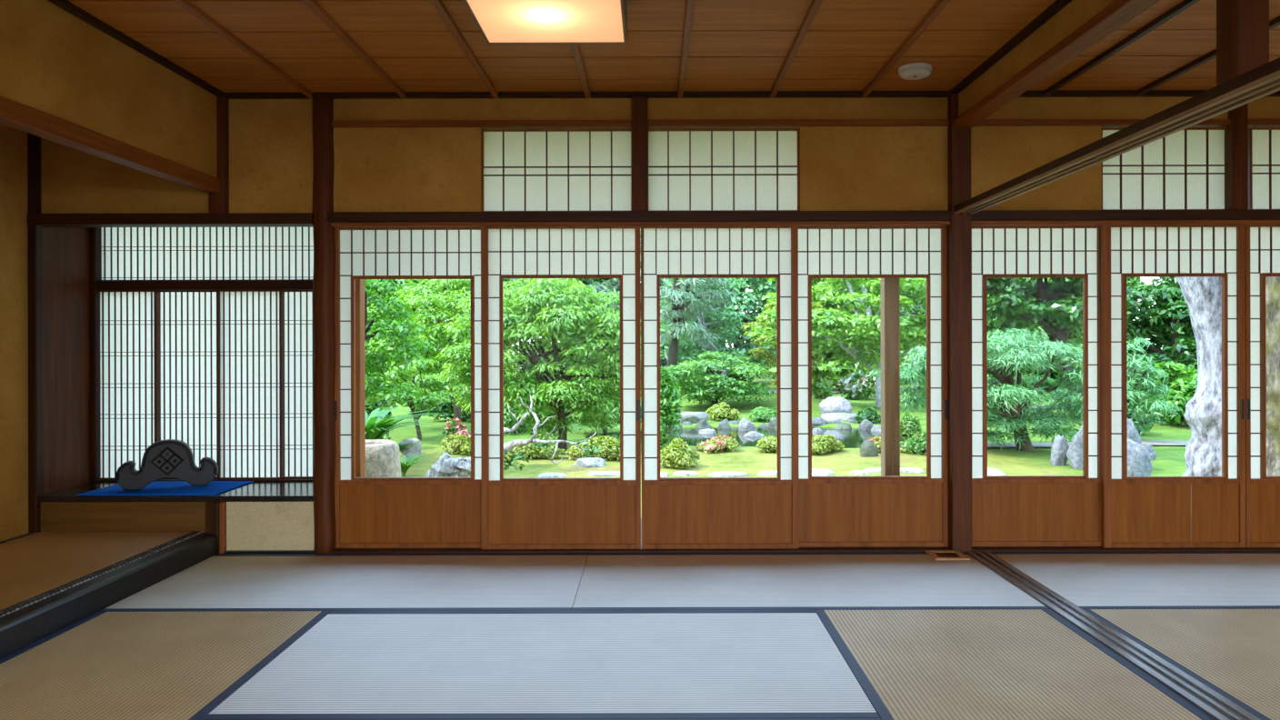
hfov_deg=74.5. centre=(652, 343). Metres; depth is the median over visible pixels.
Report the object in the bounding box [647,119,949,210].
window
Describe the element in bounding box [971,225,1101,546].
door
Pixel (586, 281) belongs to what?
tree
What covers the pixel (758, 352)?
maple
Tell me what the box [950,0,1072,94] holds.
trim
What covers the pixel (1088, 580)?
mat
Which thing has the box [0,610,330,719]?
mat
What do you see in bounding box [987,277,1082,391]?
tree
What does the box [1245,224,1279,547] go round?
door
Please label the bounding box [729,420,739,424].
rock
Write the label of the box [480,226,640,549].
door
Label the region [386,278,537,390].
tree
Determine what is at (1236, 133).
pillar
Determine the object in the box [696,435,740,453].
azalea
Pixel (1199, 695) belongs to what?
threshold
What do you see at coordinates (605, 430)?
maple
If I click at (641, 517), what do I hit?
floor
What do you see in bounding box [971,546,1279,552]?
sill
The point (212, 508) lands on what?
pillar
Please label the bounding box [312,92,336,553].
pillar
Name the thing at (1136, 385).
cypress
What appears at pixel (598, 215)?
lintel
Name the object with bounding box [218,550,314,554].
sill
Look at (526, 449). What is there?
azalea
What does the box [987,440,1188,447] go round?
garden path
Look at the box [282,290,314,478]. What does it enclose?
window
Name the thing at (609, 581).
mat
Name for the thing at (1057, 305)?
broadleaf tree
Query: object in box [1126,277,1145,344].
tree
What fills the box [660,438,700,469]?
azalea
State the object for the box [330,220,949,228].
rail
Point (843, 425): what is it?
rock
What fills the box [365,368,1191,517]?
ground
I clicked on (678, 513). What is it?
door
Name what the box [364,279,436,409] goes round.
broadleaf tree
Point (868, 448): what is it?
stone
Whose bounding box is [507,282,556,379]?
tree
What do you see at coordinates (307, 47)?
ceiling
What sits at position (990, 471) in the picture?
stepping stone
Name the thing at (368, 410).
leafy bush
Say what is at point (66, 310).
wall
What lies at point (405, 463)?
fern plant
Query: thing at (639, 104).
pillar
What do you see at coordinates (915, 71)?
smoke detector
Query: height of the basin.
0.822 m
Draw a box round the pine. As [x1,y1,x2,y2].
[660,350,776,406]
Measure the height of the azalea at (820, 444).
0.315 m
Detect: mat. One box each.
[0,531,201,617]
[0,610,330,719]
[98,553,588,611]
[201,610,879,719]
[267,718,880,719]
[571,552,1049,609]
[814,609,1215,719]
[990,551,1279,609]
[1083,609,1279,719]
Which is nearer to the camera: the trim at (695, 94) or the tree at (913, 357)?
the trim at (695, 94)
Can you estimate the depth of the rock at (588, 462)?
10.56 m
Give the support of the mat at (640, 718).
on the floor
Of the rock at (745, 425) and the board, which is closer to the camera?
the board
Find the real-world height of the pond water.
0.001 m
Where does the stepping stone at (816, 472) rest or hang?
on the ground at (1170, 460)
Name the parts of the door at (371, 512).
finger pull, panel, glass frame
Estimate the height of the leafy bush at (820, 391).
0.501 m
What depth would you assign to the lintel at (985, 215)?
4.20 m
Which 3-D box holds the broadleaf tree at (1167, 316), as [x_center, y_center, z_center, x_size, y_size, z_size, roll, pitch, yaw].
[11.255,0.131,17.973,3.252,3.421,3.199,0,0,-6]
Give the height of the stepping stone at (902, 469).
0.140 m
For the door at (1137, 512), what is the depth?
4.23 m
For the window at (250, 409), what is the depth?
4.70 m
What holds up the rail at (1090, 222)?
attached to the wall
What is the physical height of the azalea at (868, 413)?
0.362 m
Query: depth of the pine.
18.16 m
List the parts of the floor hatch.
lid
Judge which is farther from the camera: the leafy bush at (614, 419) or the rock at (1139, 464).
the leafy bush at (614, 419)
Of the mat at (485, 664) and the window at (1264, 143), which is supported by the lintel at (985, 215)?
the window at (1264, 143)
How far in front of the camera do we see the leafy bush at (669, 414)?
11.97 m
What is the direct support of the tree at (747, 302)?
on the ground at (1170, 460)
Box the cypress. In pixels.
[1126,336,1184,432]
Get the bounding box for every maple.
[565,372,618,434]
[740,301,822,388]
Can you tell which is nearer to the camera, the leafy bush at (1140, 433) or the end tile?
the end tile
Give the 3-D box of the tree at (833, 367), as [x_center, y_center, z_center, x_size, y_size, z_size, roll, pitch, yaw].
[6.024,-0.950,27.106,5.166,5.146,4.082,0,0,14]
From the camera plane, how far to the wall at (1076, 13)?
3.37 m
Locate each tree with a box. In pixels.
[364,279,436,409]
[364,279,449,376]
[364,279,511,420]
[374,358,459,439]
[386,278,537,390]
[434,278,663,449]
[503,394,599,469]
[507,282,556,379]
[521,278,616,368]
[572,229,739,389]
[640,268,732,398]
[660,278,748,385]
[684,278,776,381]
[743,278,926,408]
[747,280,833,379]
[760,278,919,390]
[863,280,926,384]
[866,327,1136,451]
[900,287,926,396]
[904,357,926,369]
[986,277,1133,419]
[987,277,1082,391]
[1126,276,1197,413]
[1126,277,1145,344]
[1136,360,1197,425]
[1150,277,1195,353]
[1174,276,1221,476]
[1265,276,1279,476]
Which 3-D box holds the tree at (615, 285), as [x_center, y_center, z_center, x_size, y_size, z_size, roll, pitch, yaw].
[0.077,-1.014,26.918,5.284,5.572,4.204,0,0,12]
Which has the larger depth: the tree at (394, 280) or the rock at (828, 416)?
the tree at (394, 280)
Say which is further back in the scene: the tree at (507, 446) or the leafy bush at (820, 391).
the leafy bush at (820, 391)
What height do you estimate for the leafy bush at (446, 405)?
0.704 m
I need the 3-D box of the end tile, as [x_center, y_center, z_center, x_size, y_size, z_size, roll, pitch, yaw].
[-2.562,0.634,4.445,0.465,0.250,0.081,0,0,-24]
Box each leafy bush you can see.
[365,390,391,439]
[405,386,449,414]
[426,388,470,422]
[503,404,534,435]
[564,409,619,422]
[660,366,682,449]
[811,381,834,399]
[1127,407,1154,435]
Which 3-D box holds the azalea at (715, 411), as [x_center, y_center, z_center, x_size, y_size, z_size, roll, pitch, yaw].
[1.423,1.375,16.847,0.703,0.398,0.607,0,0,-27]
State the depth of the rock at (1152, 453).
11.01 m
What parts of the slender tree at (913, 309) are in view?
crown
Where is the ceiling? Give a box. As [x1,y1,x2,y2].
[69,0,1279,99]
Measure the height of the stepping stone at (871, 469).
0.137 m
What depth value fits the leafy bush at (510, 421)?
14.34 m
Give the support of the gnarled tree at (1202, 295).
on the ground at (1170, 460)
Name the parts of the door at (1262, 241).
finger pull, panel, glass frame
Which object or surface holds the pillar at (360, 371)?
on the ground at (1170, 460)
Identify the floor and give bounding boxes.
[640,517,641,544]
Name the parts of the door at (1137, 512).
glass frame, panel, finger pull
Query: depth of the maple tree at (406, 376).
13.47 m
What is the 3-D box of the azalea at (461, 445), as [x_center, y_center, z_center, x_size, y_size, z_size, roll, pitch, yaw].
[-2.628,1.435,11.896,0.680,0.323,0.594,0,0,32]
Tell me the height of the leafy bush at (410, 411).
0.919 m
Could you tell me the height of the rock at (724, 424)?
0.531 m
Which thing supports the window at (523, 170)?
on the lintel at (598, 215)
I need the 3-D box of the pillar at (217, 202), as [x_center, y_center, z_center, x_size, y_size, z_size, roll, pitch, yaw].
[-2.182,-0.952,4.258,0.084,0.608,0.105,0,0,0]
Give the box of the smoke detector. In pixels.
[898,62,932,79]
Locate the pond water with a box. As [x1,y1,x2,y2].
[585,426,926,448]
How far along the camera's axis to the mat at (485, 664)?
2.70 m
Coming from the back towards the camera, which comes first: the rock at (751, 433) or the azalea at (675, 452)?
the rock at (751, 433)
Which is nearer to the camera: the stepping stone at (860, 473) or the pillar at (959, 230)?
the pillar at (959, 230)
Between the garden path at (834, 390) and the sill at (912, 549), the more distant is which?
the garden path at (834, 390)
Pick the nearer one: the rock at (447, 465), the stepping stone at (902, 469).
the rock at (447, 465)
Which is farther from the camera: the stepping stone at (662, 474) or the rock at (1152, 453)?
the rock at (1152, 453)
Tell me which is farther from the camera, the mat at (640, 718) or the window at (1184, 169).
the window at (1184, 169)
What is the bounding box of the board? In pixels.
[40,501,207,532]
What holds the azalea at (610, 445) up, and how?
on the ground at (1170, 460)
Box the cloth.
[75,480,253,495]
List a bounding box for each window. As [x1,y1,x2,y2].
[95,226,313,289]
[96,290,313,481]
[97,290,159,479]
[158,290,216,479]
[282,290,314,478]
[331,120,631,211]
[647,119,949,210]
[974,119,1279,209]
[1248,127,1279,209]
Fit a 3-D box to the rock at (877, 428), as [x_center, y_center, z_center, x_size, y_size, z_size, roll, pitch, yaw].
[4.001,1.691,15.104,0.340,0.483,0.252,0,0,0]
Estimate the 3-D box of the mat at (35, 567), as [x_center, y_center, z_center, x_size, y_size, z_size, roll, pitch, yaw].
[-2.690,0.963,3.240,0.854,0.036,1.970,0,0,0]
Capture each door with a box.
[334,227,481,548]
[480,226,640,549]
[640,225,799,549]
[798,226,948,547]
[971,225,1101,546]
[1100,224,1245,548]
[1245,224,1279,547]
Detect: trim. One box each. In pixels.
[47,0,223,96]
[223,90,949,99]
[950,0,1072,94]
[1018,90,1279,97]
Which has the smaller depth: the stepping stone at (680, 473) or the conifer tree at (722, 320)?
the stepping stone at (680, 473)
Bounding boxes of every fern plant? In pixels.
[365,407,444,439]
[386,439,425,450]
[400,452,433,477]
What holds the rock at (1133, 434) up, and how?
on the ground at (1170, 460)
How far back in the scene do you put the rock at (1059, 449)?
10.58 m
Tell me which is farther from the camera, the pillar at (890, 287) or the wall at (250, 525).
the pillar at (890, 287)
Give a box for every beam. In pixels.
[0,95,219,192]
[0,532,219,658]
[954,0,1159,127]
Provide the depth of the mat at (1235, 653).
2.91 m
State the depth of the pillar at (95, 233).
4.66 m
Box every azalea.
[440,434,470,456]
[441,418,470,439]
[505,439,565,459]
[565,435,641,460]
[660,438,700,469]
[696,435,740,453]
[705,401,739,421]
[748,406,776,422]
[756,435,776,452]
[811,433,845,455]
[854,406,880,423]
[867,436,880,452]
[900,411,921,436]
[900,430,926,455]
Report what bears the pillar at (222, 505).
on the sill at (226, 551)
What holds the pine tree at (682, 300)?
on the ground at (1170, 460)
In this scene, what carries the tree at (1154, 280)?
on the ground at (1170, 460)
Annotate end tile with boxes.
[115,439,218,489]
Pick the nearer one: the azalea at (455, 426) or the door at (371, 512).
the door at (371, 512)
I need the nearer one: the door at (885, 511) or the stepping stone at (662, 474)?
the door at (885, 511)
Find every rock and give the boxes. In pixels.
[400,438,421,458]
[424,451,470,477]
[572,457,605,467]
[680,411,709,423]
[680,420,691,425]
[694,420,711,428]
[698,428,716,433]
[717,419,730,428]
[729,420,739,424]
[738,417,757,430]
[743,430,764,436]
[766,417,776,429]
[811,417,826,426]
[812,427,823,435]
[820,412,857,420]
[826,420,841,423]
[832,422,851,429]
[858,419,873,429]
[870,424,880,431]
[1050,434,1068,465]
[1065,423,1082,469]
[1127,418,1141,444]
[1127,438,1153,476]
[1140,443,1156,460]
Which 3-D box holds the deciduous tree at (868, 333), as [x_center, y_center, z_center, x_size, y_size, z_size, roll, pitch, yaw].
[4.708,-0.229,19.417,4.915,3.642,3.121,0,0,-18]
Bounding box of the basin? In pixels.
[365,439,400,477]
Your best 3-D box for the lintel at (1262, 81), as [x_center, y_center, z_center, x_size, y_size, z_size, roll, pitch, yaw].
[1.549,-0.665,1.248,0.095,0.043,5.895,0,0,0]
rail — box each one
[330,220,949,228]
[971,220,1279,226]
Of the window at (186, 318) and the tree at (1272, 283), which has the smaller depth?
the window at (186, 318)
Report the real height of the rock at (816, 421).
0.254 m
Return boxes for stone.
[537,472,567,478]
[586,470,619,476]
[660,471,668,477]
[672,470,698,476]
[708,471,749,477]
[757,470,777,476]
[811,468,835,476]
[849,470,870,475]
[860,440,878,457]
[863,467,880,471]
[900,467,924,473]
[987,467,1006,475]
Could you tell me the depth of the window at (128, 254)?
4.71 m
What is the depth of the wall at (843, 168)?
4.25 m
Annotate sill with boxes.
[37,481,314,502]
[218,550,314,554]
[330,544,951,554]
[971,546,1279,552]
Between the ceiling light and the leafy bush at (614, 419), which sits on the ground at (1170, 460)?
the leafy bush at (614, 419)
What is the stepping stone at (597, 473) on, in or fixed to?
on the ground at (1170, 460)
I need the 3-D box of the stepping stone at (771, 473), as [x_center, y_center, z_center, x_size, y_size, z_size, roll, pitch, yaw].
[1.400,1.575,9.931,0.348,0.132,0.246,0,0,0]
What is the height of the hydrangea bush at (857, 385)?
0.972 m
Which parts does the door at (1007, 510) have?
glass frame, panel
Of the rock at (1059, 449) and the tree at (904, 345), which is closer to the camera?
the rock at (1059, 449)
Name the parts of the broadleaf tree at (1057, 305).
crown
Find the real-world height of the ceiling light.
0.130 m
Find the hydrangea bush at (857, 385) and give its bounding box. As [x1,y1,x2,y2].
[837,369,875,399]
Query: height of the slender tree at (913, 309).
3.898 m
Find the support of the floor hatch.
on the mat at (609, 581)
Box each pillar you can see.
[27,132,43,532]
[90,227,101,481]
[205,501,219,542]
[208,96,229,212]
[219,501,226,553]
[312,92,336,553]
[355,279,365,477]
[631,96,648,210]
[880,278,899,476]
[947,93,971,552]
[1216,0,1269,85]
[1224,103,1248,209]
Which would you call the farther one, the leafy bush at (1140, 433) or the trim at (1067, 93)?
the leafy bush at (1140, 433)
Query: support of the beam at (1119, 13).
attached to the wall at (1076, 13)
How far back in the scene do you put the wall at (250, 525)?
4.24 m
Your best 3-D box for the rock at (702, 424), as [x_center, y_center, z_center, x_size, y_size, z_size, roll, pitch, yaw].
[0.946,1.674,15.789,0.329,0.468,0.246,0,0,-29]
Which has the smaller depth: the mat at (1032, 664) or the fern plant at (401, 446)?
the mat at (1032, 664)
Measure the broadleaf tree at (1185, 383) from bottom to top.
1.274 m
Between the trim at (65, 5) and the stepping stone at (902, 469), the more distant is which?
the stepping stone at (902, 469)
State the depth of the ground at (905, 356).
81.35 m
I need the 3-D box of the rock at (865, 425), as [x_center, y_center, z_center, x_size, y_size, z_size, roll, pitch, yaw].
[3.907,1.655,15.387,0.332,0.550,0.236,0,0,0]
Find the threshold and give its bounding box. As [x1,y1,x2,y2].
[966,550,1260,719]
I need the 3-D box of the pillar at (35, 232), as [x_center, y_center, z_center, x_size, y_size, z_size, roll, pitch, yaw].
[-3.108,-0.141,4.232,0.045,2.225,0.055,0,0,0]
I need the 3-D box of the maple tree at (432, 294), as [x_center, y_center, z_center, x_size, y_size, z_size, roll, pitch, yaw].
[-3.889,0.164,15.445,2.930,2.950,2.706,0,0,22]
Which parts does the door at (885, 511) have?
glass frame, panel, finger pull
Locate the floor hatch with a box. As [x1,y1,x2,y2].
[925,550,969,559]
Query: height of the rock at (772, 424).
0.519 m
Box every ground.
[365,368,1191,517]
[504,353,1142,369]
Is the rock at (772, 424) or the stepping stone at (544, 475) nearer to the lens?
the stepping stone at (544, 475)
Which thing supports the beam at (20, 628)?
on the floor
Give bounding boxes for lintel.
[26,212,313,227]
[326,210,951,222]
[953,57,1279,214]
[970,210,1279,220]
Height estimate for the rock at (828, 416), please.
0.267 m
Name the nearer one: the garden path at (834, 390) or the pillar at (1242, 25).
the pillar at (1242, 25)
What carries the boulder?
on the ground at (1170, 460)
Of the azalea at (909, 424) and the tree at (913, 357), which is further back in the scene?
the tree at (913, 357)
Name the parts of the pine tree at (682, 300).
crown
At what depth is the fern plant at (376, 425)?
10.76 m
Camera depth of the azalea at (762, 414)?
16.48 m
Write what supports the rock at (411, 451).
on the ground at (1170, 460)
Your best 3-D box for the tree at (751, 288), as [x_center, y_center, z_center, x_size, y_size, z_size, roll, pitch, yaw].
[6.566,-2.486,36.944,5.232,8.794,3.971,0,0,0]
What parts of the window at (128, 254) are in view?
frame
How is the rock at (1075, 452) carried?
on the ground at (1170, 460)
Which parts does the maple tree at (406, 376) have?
crown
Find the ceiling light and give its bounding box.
[463,0,627,44]
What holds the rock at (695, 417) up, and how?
on the ground at (1170, 460)
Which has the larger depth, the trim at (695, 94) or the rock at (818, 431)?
the rock at (818, 431)
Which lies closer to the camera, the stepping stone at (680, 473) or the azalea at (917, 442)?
the stepping stone at (680, 473)
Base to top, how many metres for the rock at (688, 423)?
0.182 m
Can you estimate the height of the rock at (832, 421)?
0.185 m
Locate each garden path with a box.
[710,388,921,392]
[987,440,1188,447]
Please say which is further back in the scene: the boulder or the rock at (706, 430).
the boulder
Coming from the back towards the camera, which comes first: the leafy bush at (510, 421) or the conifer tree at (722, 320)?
the conifer tree at (722, 320)
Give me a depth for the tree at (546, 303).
11.90 m
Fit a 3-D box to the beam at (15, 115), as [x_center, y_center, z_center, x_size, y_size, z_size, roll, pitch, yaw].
[-2.202,-0.789,3.205,0.075,0.071,2.010,0,0,0]
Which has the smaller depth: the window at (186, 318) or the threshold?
the threshold
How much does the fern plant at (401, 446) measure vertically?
0.248 m
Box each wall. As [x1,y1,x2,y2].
[0,0,216,177]
[0,123,90,541]
[40,96,1279,213]
[226,501,314,549]
[958,0,1115,117]
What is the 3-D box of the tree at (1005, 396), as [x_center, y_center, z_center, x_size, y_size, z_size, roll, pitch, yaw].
[4.918,0.712,12.014,3.384,1.903,2.420,0,0,-15]
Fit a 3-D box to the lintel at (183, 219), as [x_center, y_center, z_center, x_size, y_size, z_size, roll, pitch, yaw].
[-2.418,-0.624,4.255,1.427,0.055,0.110,0,0,0]
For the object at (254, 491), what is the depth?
4.24 m
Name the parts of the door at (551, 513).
glass frame, panel, finger pull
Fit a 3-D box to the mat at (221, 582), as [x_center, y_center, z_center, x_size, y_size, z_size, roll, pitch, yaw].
[-1.247,1.075,3.745,1.854,0.056,0.895,0,0,0]
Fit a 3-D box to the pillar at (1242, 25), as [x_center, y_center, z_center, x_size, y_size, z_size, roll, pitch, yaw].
[1.547,-0.883,2.208,0.085,0.393,0.085,0,0,0]
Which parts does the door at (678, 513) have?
finger pull, panel, glass frame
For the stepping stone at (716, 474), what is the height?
0.138 m
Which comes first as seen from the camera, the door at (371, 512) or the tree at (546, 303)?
the door at (371, 512)
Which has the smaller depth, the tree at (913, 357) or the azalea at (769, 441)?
the azalea at (769, 441)
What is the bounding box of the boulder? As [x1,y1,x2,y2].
[819,396,852,413]
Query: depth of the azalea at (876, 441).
11.85 m
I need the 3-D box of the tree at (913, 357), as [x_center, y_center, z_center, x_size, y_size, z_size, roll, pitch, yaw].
[12.820,-2.527,37.232,5.365,8.280,3.970,0,0,-26]
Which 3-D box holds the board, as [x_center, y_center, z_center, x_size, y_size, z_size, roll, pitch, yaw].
[-2.672,0.898,4.258,0.851,0.205,0.045,0,0,0]

